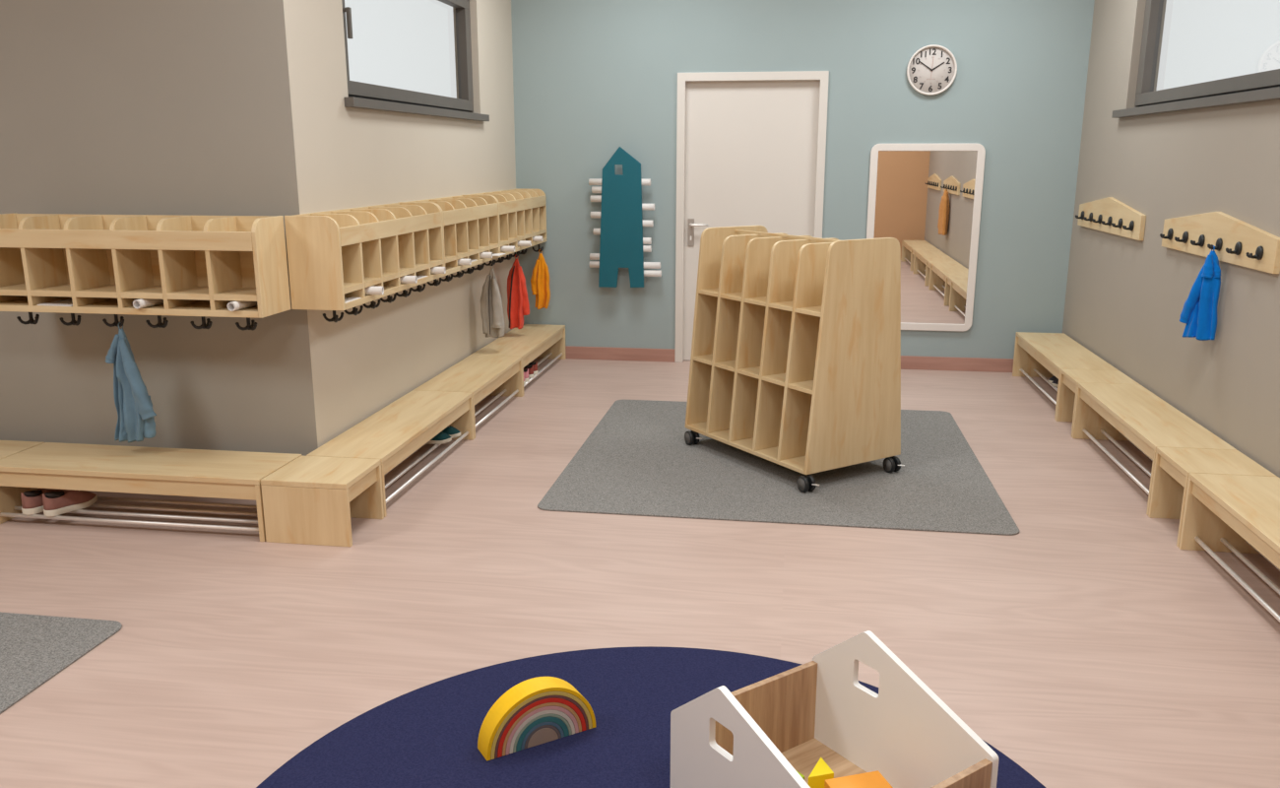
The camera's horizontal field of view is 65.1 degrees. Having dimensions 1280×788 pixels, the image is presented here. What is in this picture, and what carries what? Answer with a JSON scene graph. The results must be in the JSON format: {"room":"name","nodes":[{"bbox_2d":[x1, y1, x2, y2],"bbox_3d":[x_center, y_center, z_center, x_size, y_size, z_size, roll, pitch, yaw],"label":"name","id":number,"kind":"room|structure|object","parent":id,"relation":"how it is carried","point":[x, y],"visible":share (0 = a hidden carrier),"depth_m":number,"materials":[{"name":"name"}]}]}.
{"room":"children's room","nodes":[
{"label":"children's room","id":0,"kind":"room"},
{"bbox_2d":[0,0,318,455],"bbox_3d":[-3.171,-1.072,4.524,3.517,3.050,0.140,2,14,9],"label":"wall","id":1,"kind":"structure","parent":0,"point":[173,107],"depth_m":4.33,"materials":[{"name":"beige paint"}]},
{"bbox_2d":[0,213,290,330],"bbox_3d":[-2.096,-0.505,4.157,1.237,0.458,0.232,2,14,9],"label":"cubby shelf","id":2,"kind":"object","parent":1,"relation":"attached to","point":[198,265],"visible":1,"depth_m":4.10,"materials":[{"name":"brown wood"}]},
{"bbox_2d":[37,298,72,306],"bbox_3d":[-2.394,-0.386,4.218,0.160,0.004,0.190,3,14,10],"label":"paper stack","id":3,"kind":"object","parent":2,"relation":"on","point":[64,302],"visible":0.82,"depth_m":4.17,"materials":[{"name":"white paper"}]},
{"bbox_2d":[105,321,156,443],"bbox_3d":[-2.156,-0.048,4.250,0.216,0.519,0.098,2,14,9],"label":"jacket","id":4,"kind":"object","parent":2,"relation":"hanging from","point":[136,415],"visible":1,"depth_m":4.24,"materials":[{"name":"blue fabric"}]},
{"bbox_2d":[132,298,163,308],"bbox_3d":[-1.998,-0.387,4.145,0.037,0.037,0.225,3,14,14],"label":"paper roll","id":5,"kind":"object","parent":2,"relation":"on","point":[143,302],"visible":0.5,"depth_m":4.07,"materials":[{"name":"white paper"}]},
{"bbox_2d":[227,300,257,311],"bbox_3d":[-1.593,-0.372,4.083,0.037,0.037,0.225,3,14,14],"label":"paper roll","id":6,"kind":"object","parent":2,"relation":"on","point":[238,304],"visible":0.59,"depth_m":4.01,"materials":[{"name":"white paper"}]},
{"bbox_2d":[283,0,517,447],"bbox_3d":[-1.240,-1.420,5.986,0.158,3.050,3.694,2,14,9],"label":"wall","id":7,"kind":"structure","parent":0,"point":[363,362],"depth_m":5.19,"materials":[{"name":"beige paint"}]},
{"bbox_2d":[284,201,444,322],"bbox_3d":[-1.254,-0.647,4.755,0.232,0.458,1.236,2,14,9],"label":"cubby shelf","id":8,"kind":"object","parent":7,"relation":"attached to","point":[333,256],"visible":0.95,"depth_m":4.37,"materials":[{"name":"brown wood"}]},
{"bbox_2d":[344,297,361,303],"bbox_3d":[-1.317,-0.404,4.295,0.190,0.004,0.160,2,14,9],"label":"paper stack","id":9,"kind":"object","parent":8,"relation":"on","point":[347,299],"visible":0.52,"depth_m":4.30,"materials":[{"name":"white paper"}]},
{"bbox_2d":[364,286,383,294],"bbox_3d":[-1.248,-0.459,4.448,0.215,0.037,0.037,0,13,2],"label":"paper roll","id":10,"kind":"object","parent":8,"relation":"on","point":[369,289],"visible":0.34,"depth_m":4.43,"materials":[{"name":"white paper"}]},
{"bbox_2d":[399,275,417,283],"bbox_3d":[-1.186,-0.552,4.838,0.215,0.037,0.037,0,13,2],"label":"paper roll","id":11,"kind":"object","parent":8,"relation":"on","point":[405,279],"visible":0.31,"depth_m":4.82,"materials":[{"name":"white paper"}]},
{"bbox_2d":[430,266,446,273],"bbox_3d":[-1.124,-0.645,5.229,0.215,0.037,0.037,0,13,2],"label":"paper roll","id":12,"kind":"object","parent":8,"relation":"on","point":[433,270],"visible":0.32,"depth_m":5.21,"materials":[{"name":"white paper"}]},
{"bbox_2d":[341,0,489,121],"bbox_3d":[-1.250,-1.947,5.569,0.180,0.772,2.110,2,14,9],"label":"window","id":13,"kind":"structure","parent":7,"relation":"in","point":[360,95],"depth_m":5.79,"materials":[{"name":"black plastic"}]},
{"bbox_2d":[409,194,499,286],"bbox_3d":[-1.082,-0.907,5.847,0.232,0.458,1.027,2,14,9],"label":"cubby shelf","id":14,"kind":"object","parent":7,"relation":"attached to","point":[470,223],"visible":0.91,"depth_m":5.84,"materials":[{"name":"brown wood"}]},
{"bbox_2d":[457,258,471,264],"bbox_3d":[-1.059,-0.742,5.639,0.215,0.037,0.037,0,13,2],"label":"paper roll","id":15,"kind":"object","parent":14,"relation":"on","point":[460,261],"visible":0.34,"depth_m":5.62,"materials":[{"name":"white paper"}]},
{"bbox_2d":[479,252,492,257],"bbox_3d":[-0.998,-0.835,6.028,0.215,0.037,0.037,0,13,2],"label":"paper roll","id":16,"kind":"object","parent":14,"relation":"on","point":[481,254],"visible":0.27,"depth_m":6.01,"materials":[{"name":"white paper"}]},
{"bbox_2d":[492,253,506,255],"bbox_3d":[-0.951,-0.871,6.255,0.190,0.004,0.160,2,14,9],"label":"paper stack","id":17,"kind":"object","parent":14,"relation":"on","point":[493,254],"visible":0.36,"depth_m":6.24,"materials":[{"name":"white paper"}]},
{"bbox_2d":[467,188,546,265],"bbox_3d":[-0.908,-1.167,6.940,0.235,0.458,1.236,2,14,9],"label":"cubby shelf","id":18,"kind":"object","parent":7,"relation":"attached to","point":[522,212],"visible":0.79,"depth_m":6.91,"materials":[{"name":"brown wood"}]},
{"bbox_2d":[480,262,504,337],"bbox_3d":[-0.959,-0.610,6.538,0.147,0.486,0.145,2,14,9],"label":"jacket","id":19,"kind":"object","parent":18,"relation":"hanging from","point":[491,310],"visible":1,"depth_m":6.50,"materials":[{"name":"fabric"}]},
{"bbox_2d":[500,245,514,252],"bbox_3d":[-0.911,-0.933,6.440,0.215,0.037,0.037,1,13,5],"label":"paper roll","id":20,"kind":"object","parent":18,"relation":"on","point":[503,247],"visible":0.34,"depth_m":6.42,"materials":[{"name":"white paper"}]},
{"bbox_2d":[507,254,529,328],"bbox_3d":[-0.866,-0.727,7.118,0.161,0.526,0.126,-2,14,-9],"label":"jacket","id":21,"kind":"object","parent":18,"relation":"hanging from","point":[518,305],"visible":1,"depth_m":7.09,"materials":[{"name":"fabric"}]},
{"bbox_2d":[517,240,531,246],"bbox_3d":[-0.849,-1.026,6.830,0.215,0.037,0.037,1,13,5],"label":"paper roll","id":22,"kind":"object","parent":18,"relation":"on","point":[520,242],"visible":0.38,"depth_m":6.81,"materials":[{"name":"white paper"}]},
{"bbox_2d":[532,236,542,241],"bbox_3d":[-0.809,-1.119,7.224,0.215,0.037,0.037,1,13,5],"label":"paper roll","id":23,"kind":"object","parent":18,"relation":"on","point":[535,238],"visible":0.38,"depth_m":7.20,"materials":[{"name":"white paper"}]},
{"bbox_2d":[530,249,550,309],"bbox_3d":[-0.741,-0.857,7.480,0.142,0.440,0.114,2,14,9],"label":"jacket","id":24,"kind":"object","parent":18,"relation":"hanging from","point":[540,280],"visible":1,"depth_m":7.45,"materials":[{"name":"fabric"}]},
{"bbox_2d":[0,358,1279,787],"bbox_3d":[-1.146,0.673,3.991,7.802,0.100,8.459,2,14,9],"label":"floor","id":25,"kind":"structure","parent":0,"point":[1088,648],"depth_m":3.49,"materials":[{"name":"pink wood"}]},
{"bbox_2d":[0,440,44,458],"bbox_3d":[-3.337,0.366,4.493,1.235,0.266,0.362,2,14,9],"label":"bench","id":26,"kind":"object","parent":25,"relation":"on","point":[7,447],"visible":0.09,"depth_m":4.47,"materials":[{"name":"brown wood"}]},
{"bbox_2d":[0,612,122,713],"bbox_3d":[-2.875,0.965,2.530,2.037,0.007,2.050,2,14,9],"label":"rug","id":27,"kind":"object","parent":25,"relation":"on","point":[33,648],"visible":1,"depth_m":3.19,"materials":[{"name":"grey carpet"}]},
{"bbox_2d":[0,442,301,541],"bbox_3d":[-2.109,0.409,4.309,1.235,0.266,0.362,2,14,9],"label":"bench","id":28,"kind":"object","parent":25,"relation":"on","point":[202,473],"visible":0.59,"depth_m":4.20,"materials":[{"name":"brown wood"}]},
{"bbox_2d":[20,488,61,514],"bbox_3d":[-2.561,0.437,4.326,0.086,0.103,0.215,5,14,20],"label":"shoe","id":29,"kind":"object","parent":28,"relation":"on","point":[32,500],"visible":0.48,"depth_m":4.25,"materials":[{"name":"fabric"}]},
{"bbox_2d":[42,489,97,515],"bbox_3d":[-2.448,0.441,4.305,0.088,0.106,0.220,9,16,33],"label":"shoe","id":30,"kind":"object","parent":28,"relation":"on","point":[55,503],"visible":0.85,"depth_m":4.27,"materials":[{"name":"fabric"}]},
{"bbox_2d":[260,454,383,546],"bbox_3d":[-1.313,0.440,4.181,0.362,0.266,0.340,2,14,9],"label":"bench","id":31,"kind":"object","parent":25,"relation":"on","point":[308,499],"visible":1,"depth_m":4.04,"materials":[{"name":"brown wood"}]},
{"bbox_2d":[306,389,474,516],"bbox_3d":[-1.183,0.257,4.952,0.344,0.266,1.250,2,14,9],"label":"bench","id":32,"kind":"object","parent":25,"relation":"on","point":[396,431],"visible":0.66,"depth_m":4.85,"materials":[{"name":"brown wood"}]},
{"bbox_2d":[425,431,451,444],"bbox_3d":[-1.085,0.215,5.301,0.175,0.084,0.070,-1,13,-5],"label":"shoe","id":33,"kind":"object","parent":32,"relation":"on","point":[441,437],"visible":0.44,"depth_m":5.28,"materials":[{"name":"fabric"}]},
{"bbox_2d":[442,425,460,438],"bbox_3d":[-1.054,0.190,5.409,0.175,0.084,0.070,-1,13,-3],"label":"shoe","id":34,"kind":"object","parent":32,"relation":"on","point":[452,431],"visible":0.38,"depth_m":5.39,"materials":[{"name":"fabric"}]},
{"bbox_2d":[413,354,522,438],"bbox_3d":[-1.009,-0.004,6.049,0.344,0.266,1.018,2,14,9],"label":"bench","id":35,"kind":"object","parent":25,"relation":"on","point":[481,375],"visible":0.7,"depth_m":6.04,"materials":[{"name":"brown wood"}]},
{"bbox_2d":[471,323,566,395],"bbox_3d":[-0.837,-0.264,7.139,0.344,0.266,1.237,2,14,9],"label":"bench","id":36,"kind":"object","parent":25,"relation":"on","point":[532,342],"visible":0.63,"depth_m":7.12,"materials":[{"name":"brown wood"}]},
{"bbox_2d":[523,368,529,382],"bbox_3d":[-0.841,-0.134,6.753,0.190,0.091,0.076,2,14,9],"label":"shoe","id":37,"kind":"object","parent":36,"relation":"on","point":[527,378],"visible":0.29,"depth_m":6.73,"materials":[{"name":"rubber"}]},
{"bbox_2d":[523,364,533,378],"bbox_3d":[-0.821,-0.164,6.881,0.190,0.091,0.076,2,14,9],"label":"shoe","id":38,"kind":"object","parent":36,"relation":"on","point":[531,368],"visible":0.38,"depth_m":6.85,"materials":[{"name":"rubber"}]},
{"bbox_2d":[526,361,538,374],"bbox_3d":[-0.806,-0.188,6.979,0.190,0.091,0.076,2,14,9],"label":"shoe","id":39,"kind":"object","parent":36,"relation":"on","point":[536,371],"visible":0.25,"depth_m":6.96,"materials":[{"name":"rubber"}]},
{"bbox_2d":[256,645,1045,787],"bbox_3d":[0.028,1.043,2.204,2.042,0.007,2.042,2,14,9],"label":"round rug","id":40,"kind":"object","parent":25,"relation":"on","point":[426,736],"visible":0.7,"depth_m":2.71,"materials":[{"name":"blue carpet"}]},
{"bbox_2d":[477,676,596,760],"bbox_3d":[-0.274,0.845,2.675,0.318,0.159,0.066,-7,15,-29],"label":"rainbow","id":41,"kind":"object","parent":40,"relation":"on","point":[540,710],"visible":1,"depth_m":2.64,"materials":[{"name":"multicoloured wood"}]},
{"bbox_2d":[670,630,998,787],"bbox_3d":[0.428,0.820,2.290,0.479,0.386,0.557,-9,16,-34],"label":"box","id":42,"kind":"object","parent":40,"relation":"on","point":[762,733],"visible":1,"depth_m":2.39,"materials":[{"name":"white wood"}]},
{"bbox_2d":[807,757,833,787],"bbox_3d":[0.444,0.935,2.423,0.050,0.064,0.095,7,15,27],"label":"block","id":43,"kind":"object","parent":42,"relation":"in","point":[821,771],"visible":0.93,"depth_m":2.40,"materials":[{"name":"yellow wood"}]},
{"bbox_2d":[824,769,893,787],"bbox_3d":[0.520,0.954,2.320,0.140,0.074,0.140,-4,14,-15],"label":"block","id":44,"kind":"object","parent":42,"relation":"in","point":[872,779],"visible":1,"depth_m":2.35,"materials":[{"name":"orange wood"}]},
{"bbox_2d":[537,399,1019,534],"bbox_3d":[0.713,0.310,5.286,2.067,0.007,2.074,2,14,9],"label":"rug","id":45,"kind":"object","parent":25,"relation":"on","point":[637,460],"visible":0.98,"depth_m":4.79,"materials":[{"name":"grey carpet"}]},
{"bbox_2d":[684,225,904,492],"bbox_3d":[0.772,-0.233,5.063,0.647,1.151,1.050,-8,16,-31],"label":"trolley","id":46,"kind":"object","parent":45,"relation":"on","point":[796,355],"visible":1,"depth_m":4.82,"materials":[{"name":"brown wood"}]},
{"bbox_2d":[693,354,813,394],"bbox_3d":[0.649,-0.115,5.049,0.268,0.018,0.950,-8,16,-31],"label":"shelf","id":47,"kind":"object","parent":46,"relation":"attached to","point":[804,384],"depth_m":4.95,"materials":[{"name":"brown wood"}]},
{"bbox_2d":[698,288,821,317],"bbox_3d":[0.662,-0.463,4.974,0.238,0.018,0.950,-8,16,-31],"label":"shelf","id":48,"kind":"object","parent":46,"relation":"attached to","point":[807,308],"depth_m":4.89,"materials":[{"name":"brown wood"}]},
{"bbox_2d":[1012,331,1118,419],"bbox_3d":[2.718,-0.135,6.490,0.324,0.315,1.259,2,14,9],"label":"bench","id":49,"kind":"object","parent":25,"relation":"on","point":[1036,354],"visible":0.64,"depth_m":6.56,"materials":[{"name":"brown wood"}]},
{"bbox_2d":[1047,376,1058,383],"bbox_3d":[2.786,-0.110,6.624,0.170,0.082,0.068,1,13,5],"label":"shoe","id":50,"kind":"object","parent":49,"relation":"on","point":[1053,378],"visible":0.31,"depth_m":6.62,"materials":[{"name":"rubber"}]},
{"bbox_2d":[1051,379,1058,386],"bbox_3d":[2.770,-0.086,6.527,0.170,0.082,0.068,2,14,9],"label":"shoe","id":51,"kind":"object","parent":49,"relation":"on","point":[1056,382],"visible":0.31,"depth_m":6.53,"materials":[{"name":"rubber"}]},
{"bbox_2d":[1055,368,1139,437],"bbox_3d":[2.594,0.052,5.705,0.324,0.315,0.362,2,14,9],"label":"stool","id":52,"kind":"object","parent":25,"relation":"on","point":[1069,378],"visible":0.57,"depth_m":5.75,"materials":[{"name":"brown wood"}]},
{"bbox_2d":[1072,382,1236,514],"bbox_3d":[2.470,0.239,4.920,0.324,0.315,1.259,2,14,9],"label":"bench","id":53,"kind":"object","parent":25,"relation":"on","point":[1113,412],"visible":0.67,"depth_m":4.91,"materials":[{"name":"brown wood"}]},
{"bbox_2d":[1148,447,1277,547],"bbox_3d":[2.346,0.426,4.134,0.324,0.315,0.362,2,14,9],"label":"bench","id":54,"kind":"object","parent":25,"relation":"on","point":[1173,466],"visible":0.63,"depth_m":4.17,"materials":[{"name":"brown wood"}]},
{"bbox_2d":[1179,472,1279,622],"bbox_3d":[2.222,0.613,3.349,0.324,0.315,1.259,2,14,9],"label":"bench","id":55,"kind":"object","parent":25,"relation":"on","point":[1237,514],"visible":1,"depth_m":3.75,"materials":[{"name":"brown wood"}]},
{"bbox_2d":[511,0,1094,358],"bbox_3d":[1.213,-1.730,7.289,4.284,3.050,0.300,2,14,9],"label":"wall","id":56,"kind":"structure","parent":0,"point":[592,79],"depth_m":7.09,"materials":[{"name":"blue paint"}]},
{"bbox_2d":[565,345,674,362],"bbox_3d":[-0.331,-0.313,7.707,1.208,0.098,0.014,2,14,9],"label":"baseboard","id":57,"kind":"structure","parent":56,"relation":"attached to","point":[578,352],"depth_m":7.67,"materials":[{"name":"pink wood"}]},
{"bbox_2d":[598,146,643,287],"bbox_3d":[-0.130,-1.297,7.386,0.341,1.016,0.120,2,14,9],"label":"rack","id":58,"kind":"object","parent":56,"relation":"attached to","point":[621,217],"visible":1,"depth_m":7.34,"materials":[{"name":"teal paint"}]},
{"bbox_2d":[589,253,599,259],"bbox_3d":[-0.203,-1.019,7.448,0.336,0.048,0.048,2,14,9],"label":"paper roll","id":59,"kind":"object","parent":58,"relation":"in","point":[593,256],"visible":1,"depth_m":7.45,"materials":[{"name":"white paper"}]},
{"bbox_2d":[590,211,600,218],"bbox_3d":[-0.199,-1.315,7.377,0.328,0.048,0.048,2,14,9],"label":"paper roll","id":60,"kind":"object","parent":58,"relation":"in","point":[594,215],"visible":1,"depth_m":7.38,"materials":[{"name":"white paper"}]},
{"bbox_2d":[590,194,601,201],"bbox_3d":[-0.199,-1.429,7.350,0.327,0.048,0.048,2,14,9],"label":"paper roll","id":61,"kind":"object","parent":58,"relation":"in","point":[594,198],"visible":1,"depth_m":7.35,"materials":[{"name":"white paper"}]},
{"bbox_2d":[591,186,601,192],"bbox_3d":[-0.188,-1.491,7.333,0.325,0.048,0.048,2,14,9],"label":"paper roll","id":62,"kind":"object","parent":58,"relation":"in","point":[595,189],"visible":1,"depth_m":7.33,"materials":[{"name":"white paper"}]},
{"bbox_2d":[593,228,600,234],"bbox_3d":[-0.189,-1.197,7.403,0.308,0.048,0.048,2,14,9],"label":"paper roll","id":63,"kind":"object","parent":58,"relation":"in","point":[596,230],"visible":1,"depth_m":7.40,"materials":[{"name":"white paper"}]},
{"bbox_2d":[588,178,650,185],"bbox_3d":[-0.146,-1.545,7.314,0.452,0.048,0.048,2,14,9],"label":"paper roll","id":64,"kind":"object","parent":58,"relation":"in","point":[592,181],"visible":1,"depth_m":7.32,"materials":[{"name":"white paper"}]},
{"bbox_2d":[589,260,660,268],"bbox_3d":[-0.111,-0.958,7.448,0.531,0.048,0.048,2,14,9],"label":"paper roll","id":65,"kind":"object","parent":58,"relation":"in","point":[593,264],"visible":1,"depth_m":7.41,"materials":[{"name":"white paper"}]},
{"bbox_2d":[642,245,651,252],"bbox_3d":[-0.071,-1.076,7.413,0.311,0.048,0.048,2,14,9],"label":"paper roll","id":66,"kind":"object","parent":58,"relation":"in","point":[646,248],"visible":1,"depth_m":7.38,"materials":[{"name":"white paper"}]},
{"bbox_2d":[642,237,651,244],"bbox_3d":[-0.071,-1.132,7.400,0.311,0.048,0.048,2,14,9],"label":"paper roll","id":67,"kind":"object","parent":58,"relation":"in","point":[646,240],"visible":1,"depth_m":7.36,"materials":[{"name":"white paper"}]},
{"bbox_2d":[642,220,653,226],"bbox_3d":[-0.064,-1.253,7.370,0.325,0.048,0.048,2,14,9],"label":"paper roll","id":68,"kind":"object","parent":58,"relation":"in","point":[645,223],"visible":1,"depth_m":7.33,"materials":[{"name":"white paper"}]},
{"bbox_2d":[641,203,654,210],"bbox_3d":[-0.054,-1.370,7.341,0.326,0.048,0.048,2,14,9],"label":"paper roll","id":69,"kind":"object","parent":58,"relation":"in","point":[650,207],"visible":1,"depth_m":7.30,"materials":[{"name":"white paper"}]},
{"bbox_2d":[643,269,661,276],"bbox_3d":[0.053,-0.894,7.437,0.213,0.048,0.048,2,14,9],"label":"paper roll","id":70,"kind":"object","parent":58,"relation":"in","point":[647,273],"visible":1,"depth_m":7.41,"materials":[{"name":"white paper"}]},
{"bbox_2d":[674,70,829,362],"bbox_3d":[0.797,-1.256,7.346,1.062,2.100,0.114,2,14,9],"label":"door","id":71,"kind":"structure","parent":56,"relation":"in","point":[751,146],"depth_m":7.25,"materials":[{"name":"paint"}]},
{"bbox_2d":[866,143,985,331],"bbox_3d":[2.008,-1.105,7.142,0.777,1.317,0.025,2,14,9],"label":"wall mirror","id":72,"kind":"object","parent":56,"relation":"attached to","point":[926,197],"visible":0.72,"depth_m":7.11,"materials":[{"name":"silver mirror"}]},
{"bbox_2d":[906,44,957,95],"bbox_3d":[2.000,-2.218,6.873,0.331,0.331,0.037,2,14,9],"label":"wall clock","id":73,"kind":"object","parent":56,"relation":"attached to","point":[931,69],"visible":1,"depth_m":6.88,"materials":[{"name":"white plastic"}]},
{"bbox_2d":[900,355,1013,372],"bbox_3d":[2.163,-0.224,7.334,1.714,0.098,0.014,2,14,9],"label":"baseboard","id":74,"kind":"structure","parent":56,"relation":"attached to","point":[907,361],"depth_m":7.31,"materials":[{"name":"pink wood"}]},
{"bbox_2d":[1062,0,1279,477],"bbox_3d":[2.446,-0.661,2.794,0.158,3.050,8.459,2,14,9],"label":"wall","id":75,"kind":"structure","parent":0,"point":[1125,297],"depth_m":5.10,"materials":[{"name":"grey paint"}]},
{"bbox_2d":[1075,196,1146,240],"bbox_3d":[2.844,-1.097,6.139,0.074,0.211,1.272,2,14,9],"label":"hook rail","id":76,"kind":"object","parent":75,"relation":"attached to","point":[1110,215],"visible":1,"depth_m":6.02,"materials":[{"name":"brown wood"}]},
{"bbox_2d":[1111,0,1279,118],"bbox_3d":[2.759,-1.776,4.848,0.180,0.772,2.265,2,14,9],"label":"window","id":77,"kind":"structure","parent":75,"relation":"in","point":[1261,86],"depth_m":5.14,"materials":[{"name":"black plastic"}]},
{"bbox_2d":[1159,211,1279,273],"bbox_3d":[2.596,-0.724,4.569,0.074,0.211,1.272,2,14,9],"label":"hook rail","id":78,"kind":"object","parent":75,"relation":"attached to","point":[1236,241],"visible":1,"depth_m":4.43,"materials":[{"name":"brown wood"}]},
{"bbox_2d":[1179,245,1220,340],"bbox_3d":[2.539,-0.458,4.533,0.074,0.428,0.163,-9,16,-32],"label":"jacket","id":79,"kind":"object","parent":78,"relation":"hanging from","point":[1199,310],"visible":1,"depth_m":4.52,"materials":[{"name":"blue fabric"}]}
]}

